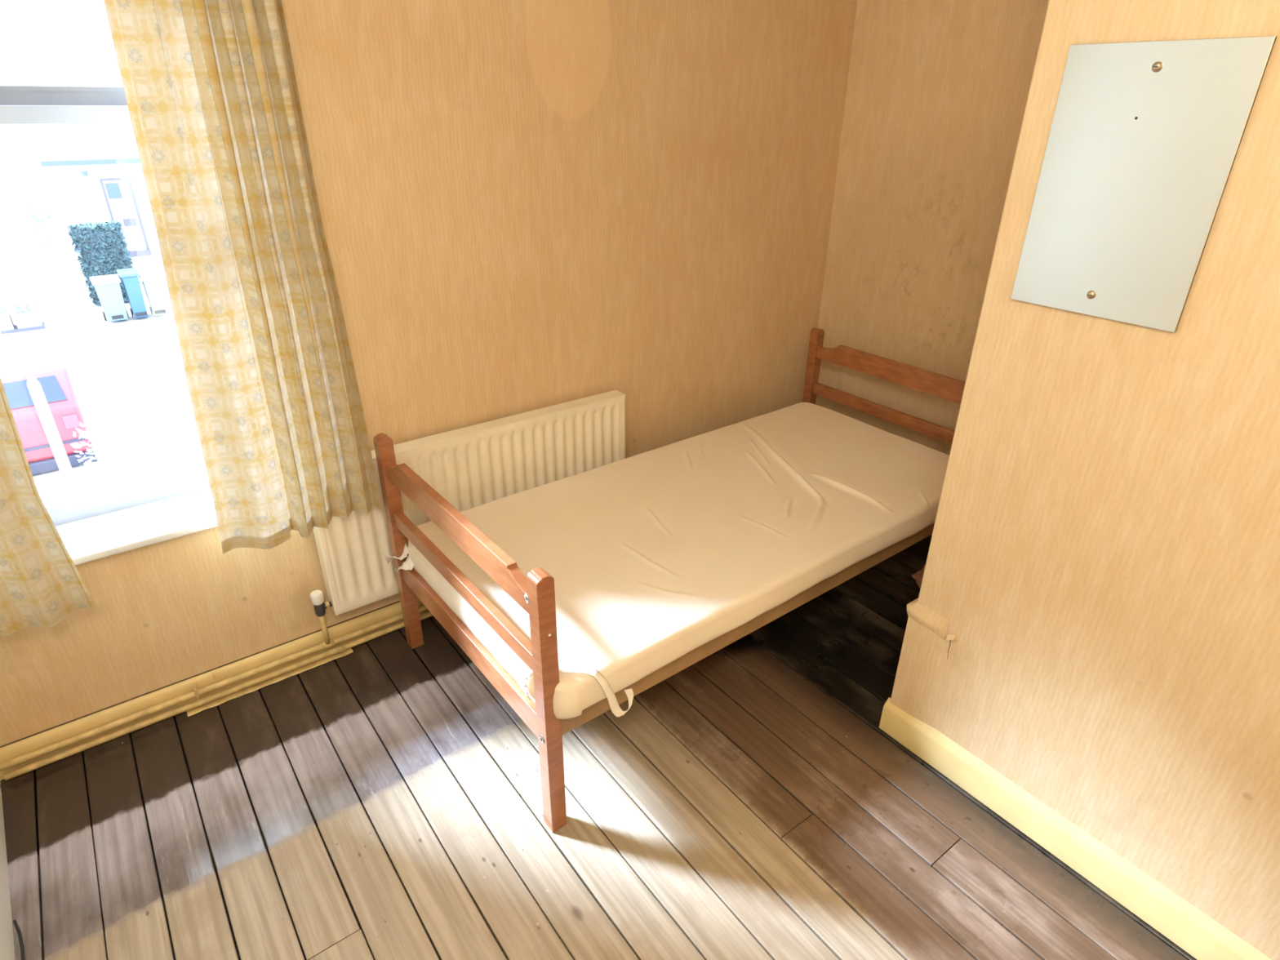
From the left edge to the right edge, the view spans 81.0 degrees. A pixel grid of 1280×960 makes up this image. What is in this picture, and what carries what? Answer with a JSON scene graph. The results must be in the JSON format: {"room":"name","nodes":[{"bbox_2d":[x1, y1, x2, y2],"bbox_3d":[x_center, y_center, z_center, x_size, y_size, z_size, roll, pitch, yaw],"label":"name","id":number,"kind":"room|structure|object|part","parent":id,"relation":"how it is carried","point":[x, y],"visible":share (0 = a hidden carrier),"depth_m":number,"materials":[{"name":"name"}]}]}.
{"room":"bedroom","nodes":[
{"label":"bedroom","id":0,"kind":"room"},
{"bbox_2d":[0,0,857,746],"bbox_3d":[-0.504,-0.801,2.288,3.270,2.570,0.220,-19,33,-33],"label":"wall","id":1,"kind":"structure","parent":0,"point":[525,206],"depth_m":2.28,"materials":[{"name":"paint"}]},
{"bbox_2d":[0,377,95,635],"bbox_3d":[-1.446,-0.445,1.349,0.323,1.806,0.046,-19,33,-33],"label":"curtain","id":2,"kind":"object","parent":1,"relation":"hanging from","point":[41,584],"visible":1,"depth_m":1.71,"materials":[{"name":"yellow fabric"}]},
{"bbox_2d":[0,85,217,564],"bbox_3d":[-1.371,-0.587,1.689,0.885,1.680,0.344,-19,33,-33],"label":"window","id":3,"kind":"structure","parent":1,"relation":"attached to","point":[94,526],"depth_m":1.95,"materials":[{"name":"white paint"}]},
{"bbox_3d":[-1.416,-1.078,1.514,0.765,0.588,0.036,-19,33,-33],"label":"sash","id":4,"kind":"part","parent":3,"relation":"part of","materials":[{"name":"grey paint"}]},
{"bbox_3d":[-1.336,0.130,1.994,0.885,0.046,0.206,-19,33,-33],"label":"sill","id":5,"kind":"part","parent":3,"relation":"part of","materials":[{"name":"white paint"}]},
{"bbox_2d":[0,604,427,770],"bbox_3d":[-0.456,0.291,2.689,2.960,0.134,0.042,-19,33,-33],"label":"pipe","id":6,"kind":"object","parent":1,"relation":"attached to","point":[328,642],"visible":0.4,"depth_m":2.16,"materials":[{"name":"beige metal"}]},
{"bbox_2d":[0,597,429,780],"bbox_3d":[-0.444,0.328,2.760,3.070,0.092,0.018,-19,33,-33],"label":"baseboard","id":7,"kind":"structure","parent":1,"relation":"attached to","point":[20,747],"depth_m":2.16,"materials":[{"name":"beige paint"}]},
{"bbox_2d":[3,611,432,780],"bbox_3d":[-0.456,0.371,2.729,2.960,0.023,0.023,-19,33,-33],"label":"pipe","id":8,"kind":"object","parent":1,"relation":"attached to","point":[342,647],"visible":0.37,"depth_m":2.17,"materials":[{"name":"beige metal"}]},
{"bbox_2d":[103,0,382,554],"bbox_3d":[-0.920,-0.631,1.689,0.424,1.772,0.086,-19,33,-33],"label":"curtain","id":9,"kind":"object","parent":1,"relation":"hanging from","point":[211,89],"visible":1,"depth_m":1.75,"materials":[{"name":"yellow fabric"}]},
{"bbox_2d":[310,389,625,616],"bbox_3d":[-0.536,0.049,2.491,1.151,0.482,0.078,-19,33,-33],"label":"radiator","id":10,"kind":"object","parent":1,"relation":"attached to","point":[475,465],"visible":0.59,"depth_m":2.40,"materials":[{"name":"beige metal"}]},
{"bbox_3d":[-0.945,0.190,2.206,0.005,0.475,0.058,-19,33,-33],"label":"panel","id":11,"kind":"part","parent":10,"relation":"part of","materials":[{"name":"white metal"}]},
{"bbox_3d":[-0.507,-0.167,2.391,1.098,0.004,0.060,-19,33,-33],"label":"panel","id":12,"kind":"part","parent":10,"relation":"part of","materials":[{"name":"beige metal"}]},
{"bbox_3d":[-0.074,-0.102,2.793,0.005,0.475,0.058,-19,33,-33],"label":"panel","id":13,"kind":"part","parent":10,"relation":"part of","materials":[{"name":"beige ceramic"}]},
{"bbox_2d":[0,535,1196,959],"bbox_3d":[0.726,1.140,1.429,3.270,0.121,4.310,-19,33,-33],"label":"floor","id":14,"kind":"structure","parent":0,"point":[382,799],"depth_m":1.83,"materials":[{"name":"brown wood"}]},
{"bbox_2d":[13,920,24,959],"bbox_3d":[-1.277,0.976,1.546,0.012,0.027,0.168,-23,35,-38],"label":"cable","id":15,"kind":"object","parent":14,"relation":"on","point":[17,928],"visible":1,"depth_m":1.57,"materials":[{"name":"black plastic"}]},
{"bbox_2d":[186,648,353,716],"bbox_3d":[-1.119,0.610,2.289,0.474,0.004,0.031,-19,33,-33],"label":"trim","id":16,"kind":"structure","parent":14,"relation":"on","point":[215,703],"depth_m":2.28,"materials":[{"name":"beige paint"}]},
{"bbox_2d":[373,327,965,832],"bbox_3d":[0.267,0.107,2.492,1.908,0.742,0.898,-19,33,-33],"label":"bed","id":17,"kind":"object","parent":14,"relation":"on","point":[535,593],"visible":0.49,"depth_m":1.94,"materials":[{"name":"orange wood"}]},
{"bbox_3d":[-0.730,0.205,2.281,0.042,0.742,0.042,-19,33,-33],"label":"leg","id":18,"kind":"part","parent":17,"relation":"part of","materials":[{"name":"orange wood"}]},
{"bbox_3d":[-0.466,0.103,1.849,0.024,0.078,0.816,-19,33,-33],"label":"rail","id":19,"kind":"part","parent":17,"relation":"part of","materials":[{"name":"orange wood"}]},
{"bbox_3d":[-0.468,0.259,1.928,0.024,0.048,0.816,-19,33,-33],"label":"rail","id":20,"kind":"part","parent":17,"relation":"part of","materials":[{"name":"orange wood"}]},
{"bbox_3d":[-0.469,0.425,2.013,0.024,0.076,0.816,-19,33,-33],"label":"rail","id":21,"kind":"part","parent":17,"relation":"part of","materials":[{"name":"orange wood"}]},
{"bbox_3d":[-0.206,0.517,1.682,0.042,0.742,0.042,-19,33,-33],"label":"leg","id":22,"kind":"part","parent":17,"relation":"part of","materials":[{"name":"orange wood"}]},
{"bbox_2d":[384,402,949,719],"bbox_3d":[0.236,0.117,2.430,1.834,0.177,0.973,-19,33,-33],"label":"mattress","id":23,"kind":"object","parent":17,"relation":"on","point":[652,557],"visible":0.88,"depth_m":2.20,"materials":[{"name":"white fabric"}]},
{"bbox_3d":[0.531,0.304,2.212,1.824,0.072,0.024,-19,33,-33],"label":"rail","id":24,"kind":"part","parent":17,"relation":"part of","materials":[{"name":"brown wood"}]},
{"bbox_3d":[0.741,-0.304,3.304,0.042,0.742,0.042,-19,33,-33],"label":"leg","id":25,"kind":"part","parent":17,"relation":"part of","materials":[{"name":"orange wood"}]},
{"bbox_3d":[1.005,-0.250,2.953,0.024,0.048,0.816,-19,33,-33],"label":"rail","id":26,"kind":"part","parent":17,"relation":"part of","materials":[{"name":"orange wood"}]},
{"bbox_3d":[1.007,-0.406,2.873,0.024,0.078,0.816,-19,33,-33],"label":"rail","id":27,"kind":"part","parent":17,"relation":"part of","materials":[{"name":"orange wood"}]},
{"bbox_2d":[911,564,925,588],"bbox_3d":[1.093,0.352,2.714,0.188,0.112,0.168,-19,33,-33],"label":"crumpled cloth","id":28,"kind":"object","parent":14,"relation":"on","point":[918,576],"visible":0.08,"depth_m":2.72,"materials":[{"name":"brown fabric"}]},
{"bbox_2d":[815,0,1048,455],"bbox_3d":[1.230,-0.938,2.592,0.100,2.570,1.335,-19,33,-33],"label":"wall","id":29,"kind":"structure","parent":0,"point":[937,91],"depth_m":2.74,"materials":[{"name":"paint"}]},
{"bbox_2d":[889,0,1279,959],"bbox_3d":[1.986,-0.070,0.913,1.165,2.570,2.755,-19,33,-33],"label":"wall","id":30,"kind":"structure","parent":0,"point":[1094,619],"depth_m":1.48,"materials":[{"name":"paint"}]},
{"bbox_2d":[879,697,1271,959],"bbox_3d":[1.560,1.151,1.180,0.130,0.105,2.745,-19,33,-33],"label":"baseboard","id":31,"kind":"structure","parent":30,"relation":"attached to","point":[1187,926],"depth_m":1.74,"materials":[{"name":"beige paint"}]},
{"bbox_2d":[1010,35,1276,333],"bbox_3d":[0.846,-0.512,1.314,0.013,0.448,0.301,-19,33,-33],"label":"metal panel","id":32,"kind":"object","parent":30,"relation":"attached to","point":[1144,140],"visible":1,"depth_m":1.29,"materials":[{"name":"grey metal"}]},
{"bbox_3d":[-0.498,0.404,-0.064,0.100,2.570,4.010,-19,33,-33],"label":"wall","id":33,"kind":"structure","parent":0,"visible":0},
{"bbox_2d":[0,780,15,959],"bbox_3d":[-0.456,1.461,0.523,0.039,0.114,4.010,-19,33,-33],"label":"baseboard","id":34,"kind":"structure","parent":33,"relation":"attached to","point":[6,939],"depth_m":1.62,"materials":[{"name":"white paint"}]},
{"label":"outside","id":35,"kind":"structure","parent":0,"visible":0},
{"bbox_2d":[0,269,205,503],"bbox_3d":[-18.791,-7.321,24.221,60.000,0.200,57.670,-19,33,-33],"label":"ground","id":36,"kind":"structure","parent":35,"point":[131,364],"depth_m":13.97,"materials":[{"name":"white concrete"}]},
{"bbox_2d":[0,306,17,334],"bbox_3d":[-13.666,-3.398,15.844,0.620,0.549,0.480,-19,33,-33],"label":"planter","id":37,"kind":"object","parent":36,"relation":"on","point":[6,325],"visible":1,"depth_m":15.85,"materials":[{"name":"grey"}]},
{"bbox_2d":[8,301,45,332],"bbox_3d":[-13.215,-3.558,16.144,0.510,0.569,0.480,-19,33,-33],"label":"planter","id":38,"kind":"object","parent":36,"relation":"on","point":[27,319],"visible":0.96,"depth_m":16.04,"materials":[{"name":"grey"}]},
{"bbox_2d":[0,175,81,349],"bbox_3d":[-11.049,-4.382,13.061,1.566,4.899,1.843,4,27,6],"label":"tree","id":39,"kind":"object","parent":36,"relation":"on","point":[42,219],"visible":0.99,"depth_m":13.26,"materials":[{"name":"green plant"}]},
{"bbox_2d":[0,341,98,475],"bbox_3d":[-9.200,-1.272,10.984,1.540,1.280,3.670,-19,33,-33],"label":"car","id":40,"kind":"object","parent":36,"relation":"on","point":[50,363],"visible":0.7,"depth_m":10.03,"materials":[{"name":"red paint"}]},
{"bbox_2d":[62,413,80,429],"bbox_3d":[-7.633,-0.790,10.051,0.160,0.180,0.032,-19,33,-33],"label":"tail light","id":41,"kind":"object","parent":40,"relation":"attached to","point":[69,421],"depth_m":10.04,"materials":[{"name":"pink plastic"}]},
{"bbox_2d":[26,375,81,497],"bbox_3d":[-5.223,0.191,6.957,0.180,2.420,0.180,-19,33,-33],"label":"post","id":42,"kind":"object","parent":36,"relation":"on","point":[34,387],"visible":0.49,"depth_m":6.63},
{"bbox_2d":[0,0,164,285],"bbox_3d":[-16.949,-10.890,21.575,16.600,8.600,7.600,-19,33,-33],"label":"house","id":43,"kind":"structure","parent":36,"relation":"on","point":[96,168],"depth_m":19.45,"materials":[{"name":"grey stone"}]},
{"bbox_2d":[81,170,88,176],"bbox_3d":[-14.722,-8.127,19.867,0.129,0.120,0.129,15,31,27],"label":"vent","id":44,"kind":"object","parent":43,"relation":"attached to","point":[84,173],"depth_m":19.84,"materials":[{"name":"grey"}]},
{"bbox_3d":[-14.320,-7.866,20.375,0.310,0.400,0.025,-19,33,-33],"label":"door pane","id":45,"kind":"part","parent":43,"relation":"part of","materials":[{"name":"blue glass"}]},
{"bbox_3d":[-14.250,-7.338,20.728,0.700,1.900,0.070,-19,33,-33],"label":"door frame","id":46,"kind":"part","parent":43,"relation":"part of","materials":[{"name":"grey"}]},
{"bbox_3d":[-14.263,-7.271,20.772,0.570,1.940,0.040,-19,33,-33],"label":"door","id":47,"kind":"part","parent":43,"relation":"part of","materials":[{"name":"white"}]},
{"bbox_2d":[75,431,128,489],"bbox_3d":[-6.501,-0.111,9.104,0.493,0.982,0.526,-19,33,-33],"label":"shrub","id":48,"kind":"object","parent":36,"relation":"on","point":[107,473],"visible":0.52,"depth_m":9.07,"materials":[{"name":"beige plant"}]},
{"bbox_3d":[-6.476,-0.027,9.076,0.037,0.859,0.179,-7,28,-14],"label":"stem","id":49,"kind":"part","parent":48,"relation":"part of","materials":[{"name":"beige plant"}]},
{"bbox_3d":[-6.533,-0.085,9.187,0.049,0.859,0.175,-19,33,-33],"label":"stem","id":50,"kind":"part","parent":48,"relation":"part of","materials":[{"name":"beige plant"}]},
{"bbox_3d":[-6.487,-0.088,9.195,0.134,0.859,0.132,-19,33,-33],"label":"stem","id":51,"kind":"part","parent":48,"relation":"part of","materials":[{"name":"beige plant"}]},
{"bbox_3d":[-6.474,-0.088,9.195,0.040,0.859,0.177,8,28,15],"label":"stem","id":52,"kind":"part","parent":48,"relation":"part of","materials":[{"name":"beige plant"}]},
{"bbox_3d":[-6.433,-0.072,9.165,0.179,0.859,0.037,-13,30,-25],"label":"stem","id":53,"kind":"part","parent":48,"relation":"part of","materials":[{"name":"beige plant"}]},
{"bbox_2d":[66,219,140,305],"bbox_3d":[-12.774,-5.228,17.895,1.139,1.871,0.816,-19,33,-33],"label":"hedge","id":54,"kind":"object","parent":36,"relation":"on","point":[103,250],"visible":0.7,"depth_m":17.54,"materials":[{"name":"green plant"}]},
{"bbox_2d":[89,274,128,321],"bbox_3d":[-11.727,-4.016,16.607,0.520,0.990,0.676,-19,33,-33],"label":"wheelie bin","id":55,"kind":"object","parent":36,"relation":"on","point":[108,288],"visible":1,"depth_m":16.39,"materials":[{"name":"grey plastic"}]},
{"bbox_3d":[-11.723,-4.407,16.406,0.520,0.110,0.676,-19,33,-33],"label":"lid","id":56,"kind":"part","parent":55,"relation":"part of","materials":[{"name":"white plastic"}]},
{"bbox_3d":[-11.570,-3.609,16.594,0.220,0.080,0.015,-19,33,-33],"label":"foot plate","id":57,"kind":"part","parent":55,"relation":"part of","materials":[{"name":"black"}]},
{"bbox_2d":[71,408,186,489],"bbox_3d":[-5.762,-0.073,8.605,1.030,1.386,1.009,-19,33,-33],"label":"shrub","id":58,"kind":"object","parent":36,"relation":"on","point":[144,467],"visible":0.66,"depth_m":8.45,"materials":[{"name":"beige plant"}]},
{"bbox_3d":[-5.792,0.073,8.500,0.038,1.221,0.374,4,27,6],"label":"stem","id":59,"kind":"part","parent":58,"relation":"part of","materials":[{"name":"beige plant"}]},
{"bbox_3d":[-5.686,0.064,8.520,0.040,1.221,0.373,-15,31,-27],"label":"stem","id":60,"kind":"part","parent":58,"relation":"part of","materials":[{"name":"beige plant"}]},
{"bbox_3d":[-5.673,0.060,8.527,0.045,1.221,0.371,-19,33,-33],"label":"stem","id":61,"kind":"part","parent":58,"relation":"part of","materials":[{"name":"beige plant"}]},
{"bbox_3d":[-5.634,0.042,8.564,0.374,1.221,0.038,18,32,30],"label":"stem","id":62,"kind":"part","parent":58,"relation":"part of","materials":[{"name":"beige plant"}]},
{"bbox_3d":[-5.612,-0.026,8.696,0.373,1.221,0.039,-8,28,-17],"label":"stem","id":63,"kind":"part","parent":58,"relation":"part of","materials":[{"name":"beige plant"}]},
{"bbox_2d":[116,267,147,318],"bbox_3d":[-11.368,-4.181,16.826,0.360,1.090,0.676,-19,33,-33],"label":"wheelie bin","id":64,"kind":"object","parent":36,"relation":"on","point":[129,277],"visible":1,"depth_m":16.60,"materials":[{"name":"blue plastic"}]},
{"bbox_3d":[-11.363,-4.617,16.603,0.360,0.110,0.676,-19,33,-33],"label":"lid","id":65,"kind":"part","parent":64,"relation":"part of","materials":[{"name":"blue plastic"}]},
{"bbox_3d":[-11.210,-3.729,16.836,0.220,0.080,0.015,-19,33,-33],"label":"foot plate","id":66,"kind":"part","parent":64,"relation":"part of","materials":[{"name":"black"}]},
{"bbox_2d":[138,271,165,315],"bbox_3d":[-11.073,-4.226,17.053,0.340,0.970,0.676,-19,33,-33],"label":"wheelie bin","id":67,"kind":"object","parent":36,"relation":"on","point":[149,280],"visible":0.94,"depth_m":16.84,"materials":[{"name":"white plastic"}]},
{"bbox_3d":[-11.069,-4.609,16.857,0.340,0.110,0.676,-19,33,-33],"label":"lid","id":68,"kind":"part","parent":67,"relation":"part of","materials":[{"name":"white plastic"}]},
{"bbox_3d":[-10.915,-3.828,17.036,0.220,0.080,0.015,-19,33,-33],"label":"foot plate","id":69,"kind":"part","parent":67,"relation":"part of","materials":[{"name":"black"}]}
]}

